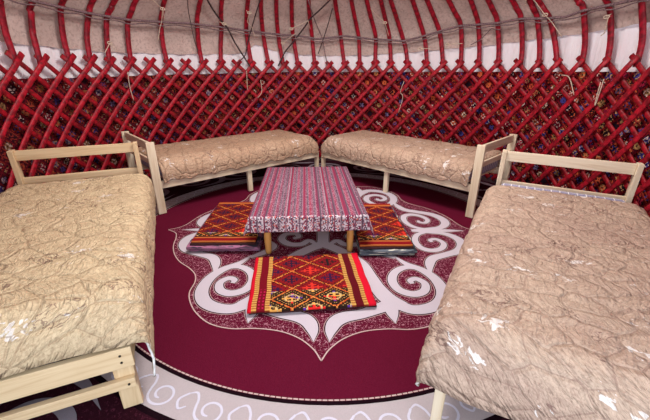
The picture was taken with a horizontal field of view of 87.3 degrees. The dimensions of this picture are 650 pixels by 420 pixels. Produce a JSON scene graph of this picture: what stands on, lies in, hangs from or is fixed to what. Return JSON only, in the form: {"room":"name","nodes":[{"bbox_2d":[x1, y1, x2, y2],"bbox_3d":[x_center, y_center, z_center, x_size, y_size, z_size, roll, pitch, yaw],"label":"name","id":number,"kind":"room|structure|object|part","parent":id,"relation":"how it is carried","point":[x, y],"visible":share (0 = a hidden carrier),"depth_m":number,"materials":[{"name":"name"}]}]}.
{"room":"traditional dwelling","nodes":[
{"label":"traditional dwelling","id":0,"kind":"room"},
{"bbox_2d":[151,158,496,183],"bbox_3d":[0.029,0.195,3.015,6.200,0.050,6.200,0,22,0],"label":"floor","id":1,"kind":"structure","parent":0,"point":[310,159],"depth_m":4.50,"materials":[{"name":"fabric"}]},
{"bbox_2d":[0,161,509,419],"bbox_3d":[0.012,0.176,2.956,5.000,0.005,5.000,0,22,0],"label":"carpet","id":2,"kind":"object","parent":1,"relation":"on","point":[215,360],"visible":0.41,"depth_m":1.82,"materials":[{"name":"red carpet"}]},
{"bbox_2d":[0,141,143,419],"bbox_3d":[-1.529,0.180,1.955,0.838,0.730,2.043,-9,24,-23],"label":"bed","id":3,"kind":"object","parent":2,"relation":"on","point":[120,361],"visible":0.37,"depth_m":1.27,"materials":[{"name":"beige wood"}]},
{"bbox_3d":[-2.302,-0.098,2.632,0.032,0.730,0.072,-9,24,-23],"label":"head post","id":4,"kind":"part","parent":3,"relation":"part of","materials":[{"name":"brown wood"}]},
{"bbox_3d":[-1.115,0.612,1.141,0.838,0.092,0.026,-9,24,-23],"label":"foot rail","id":5,"kind":"part","parent":3,"relation":"part of","materials":[{"name":"brown wood"}]},
{"bbox_3d":[-1.933,-0.459,2.663,0.773,0.074,0.024,-9,24,-23],"label":"headboard rail","id":6,"kind":"part","parent":3,"relation":"part of","materials":[{"name":"brown wood"}]},
{"bbox_2d":[0,174,155,378],"bbox_3d":[-1.484,0.243,1.893,0.978,0.380,1.891,-9,24,-23],"label":"quilt","id":7,"kind":"object","parent":3,"relation":"on","point":[77,255],"visible":1,"depth_m":1.44,"materials":[{"name":"beige fabric"}]},
{"bbox_3d":[-1.934,-0.279,2.736,0.773,0.050,0.024,-9,24,-23],"label":"headboard rail","id":8,"kind":"part","parent":3,"relation":"part of","materials":[{"name":"brown wood"}]},
{"bbox_3d":[-0.790,0.694,1.369,0.072,0.224,0.034,-9,24,-22],"label":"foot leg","id":9,"kind":"part","parent":3,"relation":"part of","materials":[{"name":"brown wood"}]},
{"bbox_3d":[-1.568,-0.220,2.941,0.032,0.730,0.072,-9,24,-23],"label":"head post","id":10,"kind":"part","parent":3,"relation":"part of","materials":[{"name":"brown wood"}]},
{"bbox_2d":[121,131,318,214],"bbox_3d":[-1.108,-0.644,4.049,2.038,0.683,0.838,-19,29,-39],"label":"bed","id":11,"kind":"object","parent":2,"relation":"on","point":[151,158],"visible":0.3,"depth_m":3.40,"materials":[{"name":"beige wood"}]},
{"bbox_3d":[-2.107,-0.510,3.712,0.072,0.683,0.032,-19,29,-39],"label":"head post","id":12,"kind":"part","parent":11,"relation":"part of","materials":[{"name":"brown wood"}]},
{"bbox_3d":[-1.833,-0.676,3.324,0.024,0.074,0.773,-19,29,-39],"label":"headboard rail","id":13,"kind":"part","parent":11,"relation":"part of","materials":[{"name":"brown wood"}]},
{"bbox_3d":[-1.834,-0.540,3.379,0.024,0.050,0.773,-19,29,-39],"label":"headboard rail","id":14,"kind":"part","parent":11,"relation":"part of","materials":[{"name":"brown wood"}]},
{"bbox_2d":[141,159,162,175],"bbox_3d":[-1.107,-0.685,4.033,1.800,0.136,0.770,-19,29,-39],"label":"mattress","id":15,"kind":"object","parent":11,"relation":"on","point":[142,161],"visible":0.09,"depth_m":3.57,"materials":[{"name":"fabric"}]},
{"bbox_3d":[-1.565,-0.284,3.160,0.072,0.683,0.032,-19,29,-39],"label":"head post","id":16,"kind":"part","parent":11,"relation":"part of","materials":[{"name":"brown wood"}]},
{"bbox_2d":[134,129,318,183],"bbox_3d":[-1.086,-0.714,4.042,1.934,0.231,0.900,-19,29,-39],"label":"quilt","id":17,"kind":"object","parent":11,"relation":"on","point":[185,159],"visible":0.93,"depth_m":3.70,"materials":[{"name":"beige fabric"}]},
{"bbox_3d":[-0.817,-0.480,3.807,1.941,0.071,0.024,-19,29,-39],"label":"rail","id":18,"kind":"part","parent":11,"relation":"part of","materials":[{"name":"brown wood"}]},
{"bbox_3d":[-0.855,-0.360,3.864,0.052,0.299,0.036,-19,29,-39],"label":"leg","id":19,"kind":"part","parent":11,"relation":"part of","materials":[{"name":"brown wood"}]},
{"bbox_3d":[-0.110,-0.621,4.480,0.034,0.323,0.050,-19,29,-39],"label":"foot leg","id":20,"kind":"part","parent":11,"relation":"part of","materials":[{"name":"brown wood"}]},
{"bbox_2d":[186,202,263,251],"bbox_3d":[-0.779,0.123,2.958,0.548,0.087,0.880,0,22,-2],"label":"rug","id":21,"kind":"object","parent":2,"relation":"on","point":[223,229],"visible":0.68,"depth_m":2.70,"materials":[{"name":"fabric"}]},
{"bbox_2d":[264,230,353,253],"bbox_3d":[-0.153,-0.059,3.115,0.821,0.310,1.336,-1,22,-3],"label":"table","id":22,"kind":"object","parent":2,"relation":"on","point":[350,234],"visible":0.16,"depth_m":2.54,"materials":[{"name":"brown wood"}]},
{"bbox_3d":[-0.425,0.191,2.525,0.054,0.289,0.054,-1,22,-3],"label":"leg","id":23,"kind":"part","parent":22,"relation":"part of","materials":[{"name":"brown wood"}]},
{"bbox_2d":[243,166,373,236],"bbox_3d":[-0.153,-0.146,3.079,0.941,0.143,1.433,-1,22,-3],"label":"tablecloth","id":24,"kind":"object","parent":22,"relation":"on","point":[288,199],"visible":1,"depth_m":2.67,"materials":[{"name":"fabric"}]},
{"bbox_3d":[0.189,0.180,2.558,0.054,0.289,0.054,-1,22,-3],"label":"leg","id":25,"kind":"part","parent":22,"relation":"part of","materials":[{"name":"brown wood"}]},
{"bbox_2d":[247,253,376,314],"bbox_3d":[-0.097,0.455,2.214,0.746,0.035,0.612,-2,22,-6],"label":"rug","id":26,"kind":"object","parent":2,"relation":"on","point":[282,284],"visible":1,"depth_m":2.13,"materials":[{"name":"fabric"}]},
{"bbox_2d":[354,203,416,255],"bbox_3d":[0.457,0.142,2.924,0.427,0.085,0.898,0,22,-2],"label":"rug","id":27,"kind":"object","parent":2,"relation":"on","point":[390,237],"visible":0.75,"depth_m":2.66,"materials":[{"name":"fabric"}]},
{"bbox_2d":[321,134,517,217],"bbox_3d":[0.959,-0.620,4.010,0.838,0.683,2.038,-20,30,-41],"label":"bed","id":28,"kind":"object","parent":2,"relation":"on","point":[479,163],"visible":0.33,"depth_m":3.34,"materials":[{"name":"beige wood"}]},
{"bbox_3d":[-0.021,-0.621,4.482,0.050,0.323,0.034,-20,30,-41],"label":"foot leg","id":29,"kind":"part","parent":28,"relation":"part of","materials":[{"name":"brown wood"}]},
{"bbox_3d":[0.691,-0.343,3.835,0.036,0.299,0.052,-20,30,-41],"label":"leg","id":30,"kind":"part","parent":28,"relation":"part of","materials":[{"name":"brown wood"}]},
{"bbox_3d":[0.654,-0.464,3.780,1.941,0.071,0.024,21,30,41],"label":"rail","id":31,"kind":"part","parent":28,"relation":"part of","materials":[{"name":"brown wood"}]},
{"bbox_2d":[321,130,501,186],"bbox_3d":[0.938,-0.691,4.003,0.905,0.231,1.937,-20,30,-41],"label":"quilt","id":32,"kind":"object","parent":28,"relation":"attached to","point":[441,161],"visible":0.98,"depth_m":3.66,"materials":[{"name":"beige fabric"}]},
{"bbox_3d":[1.369,-0.249,3.102,0.072,0.683,0.032,21,30,41],"label":"head post","id":33,"kind":"part","parent":28,"relation":"part of","materials":[{"name":"brown wood"}]},
{"bbox_2d":[469,161,497,179],"bbox_3d":[0.958,-0.661,3.994,0.770,0.136,1.800,-20,30,-41],"label":"mattress","id":34,"kind":"object","parent":28,"relation":"on","point":[494,164],"visible":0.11,"depth_m":3.48,"materials":[{"name":"fabric"}]},
{"bbox_3d":[1.230,-0.679,4.315,1.941,0.071,0.024,21,30,41],"label":"rail","id":35,"kind":"part","parent":28,"relation":"part of","materials":[{"name":"brown wood"}]},
{"bbox_3d":[1.653,-0.498,3.310,0.024,0.050,0.773,21,30,41],"label":"headboard rail","id":36,"kind":"part","parent":28,"relation":"part of","materials":[{"name":"brown wood"}]},
{"bbox_3d":[1.653,-0.635,3.255,0.024,0.074,0.773,21,30,41],"label":"headboard rail","id":37,"kind":"part","parent":28,"relation":"part of","materials":[{"name":"brown wood"}]},
{"bbox_3d":[1.939,-0.462,3.631,0.072,0.683,0.032,21,30,41],"label":"head post","id":38,"kind":"part","parent":28,"relation":"part of","materials":[{"name":"brown wood"}]},
{"bbox_2d":[430,149,644,419],"bbox_3d":[1.246,0.268,1.782,0.838,0.717,2.038,12,25,27],"label":"bed","id":39,"kind":"object","parent":2,"relation":"on","point":[634,169],"visible":0.1,"depth_m":2.40,"materials":[{"name":"beige wood"}]},
{"bbox_3d":[0.409,0.709,1.233,0.036,0.307,0.034,12,25,27],"label":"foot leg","id":40,"kind":"part","parent":39,"relation":"part of","materials":[{"name":"brown wood"}]},
{"bbox_3d":[1.387,-0.128,2.758,0.032,0.717,0.072,12,25,27],"label":"head post","id":41,"kind":"part","parent":39,"relation":"part of","materials":[{"name":"brown wood"}]},
{"bbox_2d":[501,183,624,201],"bbox_3d":[1.258,0.225,1.787,0.770,0.158,1.850,12,25,27],"label":"mattress","id":42,"kind":"object","parent":39,"relation":"on","point":[505,184],"visible":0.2,"depth_m":2.44,"materials":[{"name":"white fabric"}]},
{"bbox_2d":[415,185,649,419],"bbox_3d":[1.169,0.313,1.668,0.956,0.323,1.852,12,25,27],"label":"quilt","id":43,"kind":"object","parent":42,"relation":"on","point":[543,311],"visible":1,"depth_m":1.17,"materials":[{"name":"beige fabric"}]},
{"bbox_3d":[1.735,-0.143,2.534,0.773,0.050,0.024,12,25,27],"label":"headboard rail","id":44,"kind":"part","parent":39,"relation":"part of","materials":[{"name":"brown wood"}]},
{"bbox_3d":[1.736,-0.345,2.452,0.773,0.074,0.024,12,25,27],"label":"headboard rail","id":45,"kind":"part","parent":39,"relation":"part of","materials":[{"name":"brown wood"}]},
{"bbox_3d":[2.085,0.025,2.387,0.032,0.717,0.072,12,25,27],"label":"head post","id":46,"kind":"part","parent":39,"relation":"part of","materials":[{"name":"brown wood"}]},
{"bbox_2d":[0,50,649,212],"bbox_3d":[0.156,-0.665,3.133,5.229,1.443,4.329,6,23,15],"label":"wall","id":47,"kind":"structure","parent":1,"relation":"on","point":[9,74],"depth_m":3.92,"materials":[{"name":"red wood"}]},
{"bbox_2d":[0,0,16,61],"bbox_3d":[-1.604,-1.890,2.364,1.940,1.621,0.100,3,22,7],"label":"pole","id":48,"kind":"object","parent":47,"relation":"on","point":[3,21],"visible":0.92,"depth_m":2.71,"materials":[{"name":"red paint"}]},
{"bbox_2d":[26,2,41,63],"bbox_3d":[-1.576,-1.957,2.528,1.942,1.621,0.071,5,23,11],"label":"pole","id":49,"kind":"object","parent":47,"relation":"on","point":[31,14],"visible":0.92,"depth_m":2.91,"materials":[{"name":"red paint"}]},
{"bbox_2d":[57,0,73,64],"bbox_3d":[-1.532,-2.016,2.673,1.941,1.620,0.065,7,23,17],"label":"pole","id":50,"kind":"object","parent":47,"relation":"on","point":[61,22],"visible":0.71,"depth_m":3.13,"materials":[{"name":"red paint"}]},
{"bbox_2d":[84,0,96,65],"bbox_3d":[-1.466,-2.078,2.828,1.939,1.622,0.111,9,24,20],"label":"pole","id":51,"kind":"object","parent":47,"relation":"on","point":[91,3],"visible":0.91,"depth_m":3.33,"materials":[{"name":"red paint"}]},
{"bbox_2d":[104,0,117,60],"bbox_3d":[-1.399,-2.129,2.954,1.942,1.622,0.140,11,24,24],"label":"pole","id":52,"kind":"object","parent":47,"relation":"on","point":[112,4],"visible":0.89,"depth_m":3.48,"materials":[{"name":"red paint"}]},
{"bbox_2d":[105,41,117,52],"bbox_3d":[-2.219,-1.681,3.524,0.011,0.116,0.148,11,25,25],"label":"tie","id":53,"kind":"object","parent":52,"relation":"attached to","point":[111,43],"visible":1,"depth_m":3.51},
{"bbox_2d":[125,0,138,65],"bbox_3d":[-1.329,-2.170,3.056,1.941,1.622,0.113,13,26,29],"label":"pole","id":54,"kind":"object","parent":47,"relation":"on","point":[134,3],"visible":0.89,"depth_m":3.66,"materials":[{"name":"red paint"}]},
{"bbox_2d":[158,0,168,63],"bbox_3d":[-1.208,-2.229,3.203,1.942,1.622,0.095,19,29,39],"label":"pole","id":55,"kind":"object","parent":47,"relation":"on","point":[163,3],"visible":0.85,"depth_m":3.94,"materials":[{"name":"red paint"}]},
{"bbox_2d":[153,0,164,39],"bbox_3d":[-1.805,-2.077,3.757,0.124,0.374,0.264,-11,25,-25],"label":"tie","id":56,"kind":"object","parent":55,"relation":"attached to","point":[153,0],"visible":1,"depth_m":3.76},
{"bbox_2d":[195,0,203,62],"bbox_3d":[-1.008,-2.301,3.384,0.102,1.623,1.945,-16,27,-34],"label":"pole","id":57,"kind":"object","parent":47,"relation":"on","point":[199,3],"visible":0.96,"depth_m":4.16,"materials":[{"name":"red paint"}]},
{"bbox_2d":[207,0,250,66],"bbox_3d":[-1.239,-2.185,4.234,0.130,0.781,0.780,12,25,26],"label":"rope","id":58,"kind":"object","parent":57,"relation":"hanging from","point":[207,0],"visible":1,"depth_m":4.36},
{"bbox_2d":[24,0,637,41],"bbox_3d":[0.029,-1.971,3.618,4.941,0.193,2.352,0,22,0],"label":"rope","id":59,"kind":"object","parent":57,"relation":"attached to","point":[33,1],"visible":1,"depth_m":3.79,"materials":[{"name":"fabric"}]},
{"bbox_2d":[187,0,197,49],"bbox_3d":[-1.568,-2.160,4.014,0.041,0.504,0.344,-4,23,-11],"label":"rope","id":60,"kind":"object","parent":59,"relation":"hanging from","point":[187,0],"visible":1,"depth_m":4.07,"materials":[{"name":"grey fabric"}]},
{"bbox_2d":[318,8,332,53],"bbox_3d":[0.021,-2.386,4.578,0.064,0.519,0.364,-13,26,-30],"label":"cord","id":61,"kind":"object","parent":59,"relation":"hanging from","point":[332,8],"visible":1,"depth_m":4.62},
{"bbox_2d":[9,0,649,43],"bbox_3d":[0.035,-1.940,3.624,4.949,0.183,2.339,0,22,0],"label":"rope","id":62,"kind":"object","parent":59,"relation":"attached to","point":[9,0],"visible":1,"depth_m":3.73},
{"bbox_2d":[219,0,223,61],"bbox_3d":[-0.878,-2.337,3.472,0.114,1.622,1.943,-13,25,-29],"label":"pole","id":63,"kind":"object","parent":47,"relation":"on","point":[221,2],"visible":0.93,"depth_m":4.33,"materials":[{"name":"red paint"}]},
{"bbox_2d":[244,0,252,63],"bbox_3d":[-0.667,-2.380,3.582,0.122,1.623,1.941,-9,24,-21],"label":"pole","id":64,"kind":"object","parent":47,"relation":"on","point":[247,3],"visible":0.85,"depth_m":4.44,"materials":[{"name":"red paint"}]},
{"bbox_2d":[259,0,270,67],"bbox_3d":[-0.562,-2.397,3.626,0.174,1.624,1.943,-6,23,-15],"label":"pole","id":65,"kind":"object","parent":47,"relation":"on","point":[261,16],"visible":0.97,"depth_m":4.53,"materials":[{"name":"red paint"}]},
{"bbox_2d":[237,0,260,63],"bbox_3d":[-0.993,-2.222,4.416,0.525,0.816,0.204,8,23,18],"label":"rope","id":66,"kind":"object","parent":65,"relation":"hanging from","point":[259,0],"visible":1,"depth_m":4.45,"materials":[{"name":"fabric"}]},
{"bbox_2d":[274,0,284,64],"bbox_3d":[-0.429,-2.414,3.667,0.159,1.624,1.943,-5,23,-11],"label":"pole","id":67,"kind":"object","parent":47,"relation":"on","point":[276,11],"visible":0.95,"depth_m":4.55,"materials":[{"name":"red paint"}]},
{"bbox_2d":[290,0,299,67],"bbox_3d":[-0.290,-2.426,3.699,0.145,1.624,1.941,-3,22,-7],"label":"pole","id":68,"kind":"object","parent":47,"relation":"on","point":[291,1],"visible":0.94,"depth_m":4.58,"materials":[{"name":"red paint"}]},
{"bbox_2d":[306,0,316,67],"bbox_3d":[-0.141,-2.435,3.720,0.142,1.622,1.941,-1,22,-3],"label":"pole","id":69,"kind":"object","parent":47,"relation":"on","point":[309,14],"visible":0.93,"depth_m":4.66,"materials":[{"name":"red paint"}]},
{"bbox_2d":[308,0,327,65],"bbox_3d":[-0.111,-2.320,4.551,0.077,0.781,0.494,13,25,29],"label":"cord","id":70,"kind":"object","parent":69,"relation":"hanging from","point":[308,0],"visible":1,"depth_m":4.63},
{"bbox_2d":[333,0,345,67],"bbox_3d":[0.111,-2.437,3.729,0.173,1.625,1.944,3,22,7],"label":"pole","id":71,"kind":"object","parent":47,"relation":"on","point":[335,3],"visible":0.98,"depth_m":4.63,"materials":[{"name":"red paint"}]},
{"bbox_2d":[278,0,330,65],"bbox_3d":[-0.215,-2.344,4.495,0.922,0.829,0.176,11,25,25],"label":"rope","id":72,"kind":"object","parent":71,"relation":"hanging from","point":[328,1],"visible":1,"depth_m":4.58,"materials":[{"name":"fabric"}]},
{"bbox_2d":[349,0,361,67],"bbox_3d":[0.256,-2.432,3.716,0.157,1.622,1.942,5,23,11],"label":"pole","id":73,"kind":"object","parent":47,"relation":"on","point":[352,5],"visible":0.93,"depth_m":4.59,"materials":[{"name":"red paint"}]},
{"bbox_2d":[364,0,377,67],"bbox_3d":[0.390,-2.424,3.694,0.156,1.621,1.942,7,23,15],"label":"pole","id":74,"kind":"object","parent":47,"relation":"on","point":[367,3],"visible":0.95,"depth_m":4.56,"materials":[{"name":"red paint"}]},
{"bbox_2d":[378,0,392,67],"bbox_3d":[0.523,-2.409,3.662,0.167,1.623,1.942,9,24,20],"label":"pole","id":75,"kind":"object","parent":47,"relation":"on","point":[381,2],"visible":0.87,"depth_m":4.53,"materials":[{"name":"red paint"}]},
{"bbox_2d":[371,9,388,35],"bbox_3d":[0.726,-2.418,4.395,0.341,0.293,0.054,-14,26,-31],"label":"tie","id":76,"kind":"object","parent":75,"relation":"attached to","point":[371,9],"visible":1,"depth_m":4.42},
{"bbox_2d":[388,0,408,67],"bbox_3d":[0.616,-2.397,3.637,0.241,1.625,1.945,11,25,25],"label":"pole","id":77,"kind":"object","parent":47,"relation":"on","point":[391,2],"visible":0.96,"depth_m":4.46,"materials":[{"name":"red paint"}]},
{"bbox_2d":[410,0,428,67],"bbox_3d":[0.787,-2.368,3.566,0.210,1.624,1.944,14,26,30],"label":"pole","id":78,"kind":"object","parent":47,"relation":"on","point":[413,3],"visible":0.93,"depth_m":4.36,"materials":[{"name":"red paint"}]},
{"bbox_2d":[425,0,444,67],"bbox_3d":[0.896,-2.345,3.511,0.227,1.625,1.945,16,27,35],"label":"pole","id":79,"kind":"object","parent":47,"relation":"on","point":[428,3],"visible":0.96,"depth_m":4.28,"materials":[{"name":"red paint"}]},
{"bbox_2d":[446,0,463,67],"bbox_3d":[1.029,-2.312,3.428,0.202,1.622,1.947,19,29,39],"label":"pole","id":80,"kind":"object","parent":47,"relation":"on","point":[455,13],"visible":0.93,"depth_m":4.13,"materials":[{"name":"red paint"}]},
{"bbox_2d":[468,0,481,67],"bbox_3d":[1.174,-2.264,3.312,1.944,1.623,0.135,-19,29,-40],"label":"pole","id":81,"kind":"object","parent":47,"relation":"on","point":[471,2],"visible":0.94,"depth_m":4.02,"materials":[{"name":"red paint"}]},
{"bbox_2d":[485,0,500,67],"bbox_3d":[1.262,-2.230,3.230,1.945,1.624,0.166,-16,27,-35],"label":"pole","id":82,"kind":"object","parent":47,"relation":"on","point":[490,4],"visible":0.94,"depth_m":3.87,"materials":[{"name":"red paint"}]},
{"bbox_2d":[471,28,501,44],"bbox_3d":[1.878,-2.029,3.989,0.022,0.166,0.350,-15,27,-33],"label":"cord","id":83,"kind":"object","parent":82,"relation":"hanging from","point":[491,28],"visible":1,"depth_m":3.96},
{"bbox_2d":[509,0,524,67],"bbox_3d":[1.369,-2.181,3.110,1.946,1.623,0.164,-13,26,-30],"label":"pole","id":84,"kind":"object","parent":47,"relation":"on","point":[514,3],"visible":0.98,"depth_m":3.70,"materials":[{"name":"red paint"}]},
{"bbox_2d":[526,0,541,67],"bbox_3d":[1.439,-2.141,3.015,1.944,1.625,0.172,-11,25,-25],"label":"pole","id":85,"kind":"object","parent":47,"relation":"on","point":[535,12],"visible":0.93,"depth_m":3.56,"materials":[{"name":"red paint"}]},
{"bbox_2d":[535,0,559,67],"bbox_3d":[1.472,-2.121,2.970,1.947,1.629,0.268,-8,24,-20],"label":"pole","id":86,"kind":"object","parent":47,"relation":"on","point":[540,3],"visible":0.85,"depth_m":3.47,"materials":[{"name":"red paint"}]},
{"bbox_2d":[525,0,561,36],"bbox_3d":[2.176,-1.914,3.386,0.387,0.367,0.104,13,25,28],"label":"tie","id":87,"kind":"object","parent":86,"relation":"attached to","point":[543,14],"visible":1,"depth_m":3.39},
{"bbox_2d":[574,0,587,67],"bbox_3d":[1.564,-2.051,2.792,1.947,1.624,0.185,-7,23,-16],"label":"pole","id":88,"kind":"object","parent":47,"relation":"on","point":[582,5],"visible":0.93,"depth_m":3.20,"materials":[{"name":"red paint"}]},
{"bbox_2d":[594,79,603,105],"bbox_3d":[2.502,-1.073,3.114,0.009,0.232,0.031,-5,23,-12],"label":"string","id":89,"kind":"object","parent":47,"relation":"hanging from","point":[596,99],"visible":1,"depth_m":3.11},
{"bbox_2d":[602,0,613,67],"bbox_3d":[1.626,-1.979,2.617,1.940,1.624,0.126,-5,23,-13],"label":"pole","id":90,"kind":"object","parent":47,"relation":"on","point":[610,25],"visible":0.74,"depth_m":3.02,"materials":[{"name":"red paint"}]},
{"bbox_2d":[601,14,610,35],"bbox_3d":[2.469,-1.625,2.996,0.042,0.169,0.078,-4,22,-10],"label":"tie","id":91,"kind":"object","parent":90,"relation":"attached to","point":[609,14],"visible":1,"depth_m":2.98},
{"bbox_2d":[632,0,646,66],"bbox_3d":[1.668,-1.912,2.451,1.944,1.623,0.106,-3,22,-8],"label":"pole","id":92,"kind":"object","parent":47,"relation":"on","point":[641,5],"visible":0.92,"depth_m":2.77,"materials":[{"name":"red paint"}]},
{"bbox_2d":[0,72,649,216],"bbox_3d":[0.032,-0.489,2.906,5.330,1.295,5.018,0,22,0],"label":"wall","id":93,"kind":"structure","parent":0,"point":[13,138],"depth_m":3.96,"materials":[{"name":"red wood"}]},
{"bbox_2d":[0,22,649,78],"bbox_3d":[0.034,-1.219,2.610,5.365,0.550,5.049,0,22,0],"label":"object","id":94,"kind":"structure","parent":93,"relation":"attached to","point":[626,38],"depth_m":3.79,"materials":[{"name":"white fabric"}]},
{"bbox_2d":[0,0,649,55],"bbox_3d":[0.027,-1.427,2.530,5.299,0.383,4.995,0,22,0],"label":"ceiling","id":95,"kind":"structure","parent":0,"point":[179,40],"depth_m":3.92,"materials":[{"name":"fabric"}]},
{"bbox_2d":[48,0,621,26],"bbox_3d":[0.037,-2.035,2.109,5.071,1.060,5.070,0,22,0],"label":"ceiling","id":96,"kind":"structure","parent":0,"point":[233,10],"depth_m":4.17,"materials":[{"name":"fabric"}]}
]}

